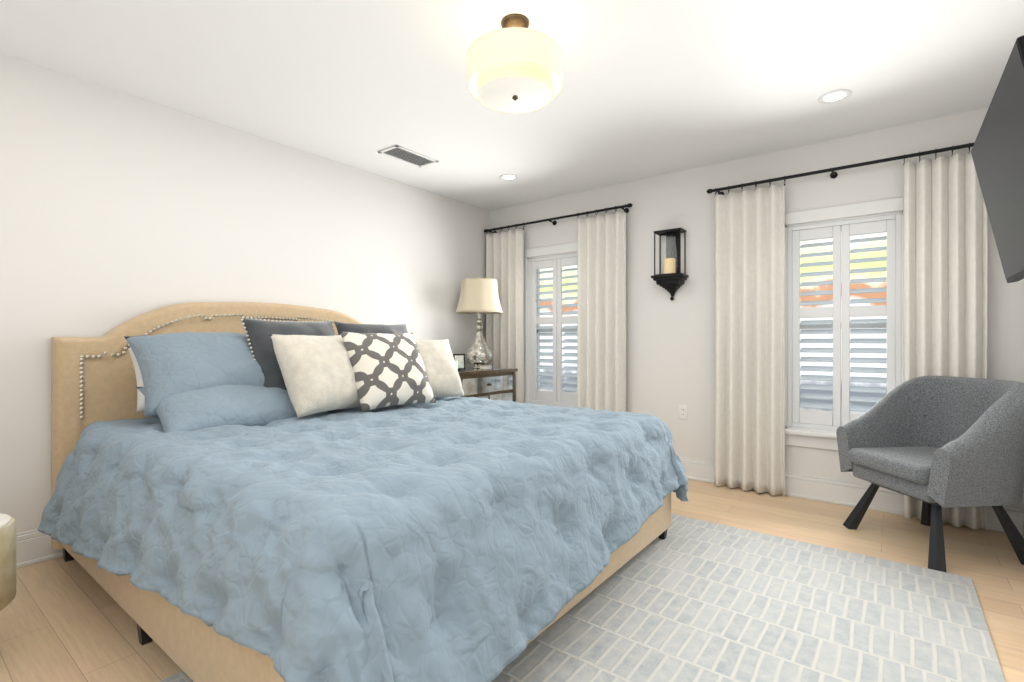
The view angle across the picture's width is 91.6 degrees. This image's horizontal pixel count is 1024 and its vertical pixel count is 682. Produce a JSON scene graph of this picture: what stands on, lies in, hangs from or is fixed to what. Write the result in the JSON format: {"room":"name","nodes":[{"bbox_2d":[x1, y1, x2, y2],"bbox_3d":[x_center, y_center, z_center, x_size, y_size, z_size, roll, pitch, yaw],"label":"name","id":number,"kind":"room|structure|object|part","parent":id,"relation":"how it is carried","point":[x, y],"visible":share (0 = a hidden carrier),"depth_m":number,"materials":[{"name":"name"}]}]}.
{"room":"bedroom","nodes":[
{"label":"bedroom","id":0,"kind":"room"},
{"bbox_2d":[0,53,488,532],"bbox_3d":[-1.746,-0.135,3.335,0.150,2.440,5.066,0,0,37],"label":"wall","id":1,"kind":"structure","parent":0,"point":[117,208],"depth_m":2.87,"materials":[{"name":"white paint"}]},
{"bbox_2d":[16,529,62,567],"bbox_3d":[-1.677,1.004,3.282,0.022,0.163,4.766,0,0,37],"label":"baseboard","id":2,"kind":"structure","parent":1,"relation":"attached to","point":[34,546],"depth_m":2.42,"materials":[{"name":"white wood"}]},
{"bbox_2d":[0,479,1023,681],"bbox_3d":[-0.127,1.135,2.093,4.230,0.100,5.066,0,0,37],"label":"floor","id":3,"kind":"structure","parent":0,"point":[61,620],"depth_m":2.18,"materials":[{"name":"brown wood"}]},
{"bbox_2d":[0,513,15,610],"bbox_3d":[-1.851,0.849,1.596,0.372,0.479,0.370,0,0,37],"label":"stool","id":4,"kind":"object","parent":3,"relation":"on","point":[7,559],"visible":1,"depth_m":1.66,"materials":[{"name":"gold metal"}]},
{"bbox_2d":[37,302,687,681],"bbox_3d":[-0.637,0.417,2.561,2.526,1.336,2.333,0,0,37],"label":"bed","id":5,"kind":"object","parent":3,"relation":"on","point":[255,492],"visible":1,"depth_m":1.72,"materials":[{"name":"fabric"}]},
{"bbox_2d":[124,332,307,416],"bbox_3d":[-1.569,0.154,2.690,0.780,0.528,0.322,0,-44,-49],"label":"pillow","id":6,"kind":"object","parent":5,"relation":"on","point":[170,368],"depth_m":2.50,"materials":[{"name":"blue fabric"}]},
{"bbox_3d":[-1.611,0.387,3.297,0.085,1.276,2.130,0,0,38],"label":"headboard","id":7,"kind":"part","parent":5,"relation":"part of","materials":[{"name":"fabric"}]},
{"bbox_2d":[135,375,334,439],"bbox_3d":[-1.413,0.322,2.597,0.485,0.212,0.800,30,19,36],"label":"pillow","id":8,"kind":"object","parent":5,"relation":"on","point":[186,406],"depth_m":2.38,"materials":[{"name":"blue fabric"}]},
{"bbox_2d":[458,367,517,401],"bbox_3d":[-0.382,0.670,4.541,0.506,0.830,0.810,0,0,37],"label":"nightstand","id":9,"kind":"object","parent":3,"relation":"on","point":[496,383],"visible":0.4,"depth_m":4.42,"materials":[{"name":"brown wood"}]},
{"bbox_2d":[453,354,464,369],"bbox_3d":[-0.466,0.187,4.372,0.105,0.150,0.064,0,0,-18],"label":"picture frame","id":10,"kind":"object","parent":9,"relation":"on","point":[460,358],"visible":0.71,"depth_m":4.36,"materials":[{"name":"black metal"}]},
{"bbox_2d":[456,277,502,368],"bbox_3d":[-0.305,-0.173,4.646,0.449,0.856,0.449,0,0,37],"label":"table lamp","id":11,"kind":"object","parent":9,"relation":"on","point":[479,296],"visible":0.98,"depth_m":4.52,"materials":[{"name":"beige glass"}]},
{"bbox_2d":[480,365,491,369],"bbox_3d":[-0.233,0.237,4.477,0.060,0.035,0.100,0,0,37],"label":"trinket box","id":12,"kind":"object","parent":9,"relation":"on","point":[484,367],"visible":1,"depth_m":4.45,"materials":[{"name":"silver metal"}]},
{"bbox_2d":[159,514,1005,681],"bbox_3d":[0.373,1.079,1.768,2.120,0.012,2.860,0,0,37],"label":"rug","id":13,"kind":"object","parent":3,"relation":"on","point":[687,599],"visible":0.5,"depth_m":1.90,"materials":[{"name":"fabric"}]},
{"bbox_2d":[836,375,1023,572],"bbox_3d":[2.198,0.650,2.630,0.830,0.899,0.822,0,0,37],"label":"armchair","id":14,"kind":"object","parent":3,"relation":"on","point":[934,444],"visible":1,"depth_m":2.54,"materials":[{"name":"grey fabric"}]},
{"bbox_2d":[0,0,1023,210],"bbox_3d":[-0.127,-1.405,2.093,4.230,0.100,5.066,0,0,37],"label":"ceiling","id":15,"kind":"structure","parent":0,"point":[651,88],"depth_m":2.51,"materials":[{"name":"white paint"}]},
{"bbox_2d":[378,145,438,167],"bbox_3d":[-0.756,-1.349,3.655,0.210,0.012,0.400,0,0,37],"label":"ceiling vent","id":16,"kind":"object","parent":15,"relation":"in","point":[405,155],"visible":1,"depth_m":3.64,"materials":[{"name":"white metal"}]},
{"bbox_2d":[499,174,517,180],"bbox_3d":[-0.027,-1.351,4.104,0.160,0.007,0.160,0,0,37],"label":"recessed light","id":17,"kind":"object","parent":15,"relation":"in","point":[508,177],"visible":1,"depth_m":4.10,"materials":[{"name":"white plastic"}]},
{"bbox_2d":[467,13,562,113],"bbox_3d":[0.013,-1.190,2.120,0.405,0.331,0.405,0,0,37],"label":"drum pendant light","id":18,"kind":"object","parent":15,"relation":"hanging from","point":[515,64],"visible":1,"depth_m":2.00,"materials":[{"name":"beige fabric"}]},
{"bbox_2d":[818,89,851,103],"bbox_3d":[1.784,-1.351,2.752,0.160,0.007,0.160,0,0,37],"label":"recessed light","id":19,"kind":"object","parent":15,"relation":"in","point":[835,96],"visible":1,"depth_m":2.75,"materials":[{"name":"white"}]},
{"bbox_2d":[489,107,1023,504],"bbox_3d":[1.369,-0.135,4.043,3.930,2.440,0.150,0,0,37],"label":"wall","id":20,"kind":"structure","parent":0,"point":[670,356],"depth_m":3.87,"materials":[{"name":"white paint"}]},
{"bbox_2d":[524,242,576,407],"bbox_3d":[0.446,-0.084,4.720,0.870,1.632,0.200,0,0,37],"label":"window","id":21,"kind":"structure","parent":20,"relation":"in","point":[552,250],"depth_m":4.87,"materials":[{"name":"white wood"}]},
{"bbox_2d":[529,253,576,406],"bbox_3d":[0.441,-0.100,4.714,0.636,1.406,0.077,0,0,37],"label":"window shutter","id":22,"kind":"object","parent":21,"relation":"attached to","point":[557,395],"visible":0.71,"depth_m":4.71,"materials":[{"name":"white wood"}]},
{"bbox_3d":[0.491,-0.100,4.780,0.636,1.406,0.030,0,0,37],"label":"window sash","id":23,"kind":"part","parent":21,"relation":"part of","materials":[{"name":"white wood"}]},
{"bbox_2d":[484,203,631,233],"bbox_3d":[0.373,-1.111,4.650,1.618,0.071,0.100,0,0,37],"label":"curtain rod","id":24,"kind":"object","parent":20,"relation":"attached to","point":[622,207],"visible":0.96,"depth_m":4.55,"materials":[{"name":"black metal"}]},
{"bbox_2d":[486,229,523,402],"bbox_3d":[-0.076,-0.006,4.950,0.477,2.158,0.083,0,0,37],"label":"curtain","id":25,"kind":"object","parent":24,"relation":"hanging from","point":[505,270],"visible":0.6,"depth_m":4.90,"materials":[{"name":"fabric"}]},
{"bbox_2d":[577,212,625,411],"bbox_3d":[0.765,-0.006,4.302,0.465,2.158,0.084,0,0,37],"label":"curtain","id":26,"kind":"object","parent":24,"relation":"hanging from","point":[601,312],"visible":0.73,"depth_m":4.29,"materials":[{"name":"fabric"}]},
{"bbox_2d":[651,228,688,299],"bbox_3d":[1.248,-0.599,3.943,0.250,0.549,0.155,0,0,37],"label":"lantern sconce","id":27,"kind":"object","parent":20,"relation":"attached to","point":[671,279],"visible":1,"depth_m":3.93,"materials":[{"name":"black metal"}]},
{"bbox_2d":[678,405,686,419],"bbox_3d":[1.357,0.565,3.953,0.070,0.114,0.008,0,0,37],"label":"electrical outlet plate","id":28,"kind":"object","parent":20,"relation":"attached to","point":[682,411],"visible":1,"depth_m":3.95,"materials":[{"name":"white plastic"}]},
{"bbox_2d":[707,142,974,195],"bbox_3d":[2.130,-1.111,3.302,1.608,0.071,0.100,0,0,37],"label":"curtain rod","id":29,"kind":"object","parent":20,"relation":"attached to","point":[833,174],"visible":0.85,"depth_m":3.25,"materials":[{"name":"black metal"}]},
{"bbox_2d":[715,185,784,495],"bbox_3d":[1.704,-0.006,3.587,0.468,2.158,0.086,0,0,37],"label":"curtain","id":30,"kind":"object","parent":29,"relation":"hanging from","point":[749,339],"visible":1,"depth_m":3.57,"materials":[{"name":"fabric"}]},
{"bbox_2d":[903,152,987,529],"bbox_3d":[2.548,-0.006,2.938,0.376,2.158,0.080,0,0,37],"label":"curtain","id":31,"kind":"object","parent":29,"relation":"hanging from","point":[945,276],"visible":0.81,"depth_m":2.93,"materials":[{"name":"fabric"}]},
{"bbox_2d":[785,197,903,450],"bbox_3d":[2.223,-0.084,3.357,0.870,1.632,0.200,0,0,37],"label":"window","id":32,"kind":"structure","parent":20,"relation":"in","point":[812,438],"depth_m":3.36,"materials":[{"name":"white wood"}]},
{"bbox_3d":[2.268,-0.100,3.416,0.636,1.406,0.030,0,0,37],"label":"window sash","id":33,"kind":"part","parent":32,"relation":"part of","materials":[{"name":"white wood"}]},
{"bbox_2d":[787,213,901,430],"bbox_3d":[2.218,-0.100,3.351,0.636,1.406,0.077,0,0,37],"label":"window shutter","id":34,"kind":"object","parent":32,"relation":"attached to","point":[891,310],"visible":0.94,"depth_m":3.33,"materials":[{"name":"white wood"}]},
{"bbox_2d":[679,457,1023,534],"bbox_3d":[1.317,1.004,3.975,3.930,0.163,0.022,0,0,37],"label":"baseboard","id":35,"kind":"structure","parent":20,"relation":"attached to","point":[831,490],"depth_m":3.31,"materials":[{"name":"white wood"}]},
{"bbox_3d":[1.491,-0.135,0.851,0.150,2.440,5.066,0,0,37],"label":"wall","id":36,"kind":"structure","parent":0,"visible":0},
{"bbox_2d":[971,35,1023,282],"bbox_3d":[1.747,-0.515,1.584,0.336,0.565,0.980,0,0,37],"label":"wall-mounted tv","id":37,"kind":"object","parent":36,"relation":"attached to","point":[997,152],"visible":1,"depth_m":1.68,"materials":[{"name":"black plastic"}]},
{"label":"outside","id":38,"kind":"structure","parent":0,"visible":0},
{"bbox_2d":[540,232,886,419],"bbox_3d":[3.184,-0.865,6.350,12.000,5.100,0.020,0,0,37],"label":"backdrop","id":39,"kind":"structure","parent":38,"point":[860,255],"depth_m":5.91,"materials":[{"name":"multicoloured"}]}
]}

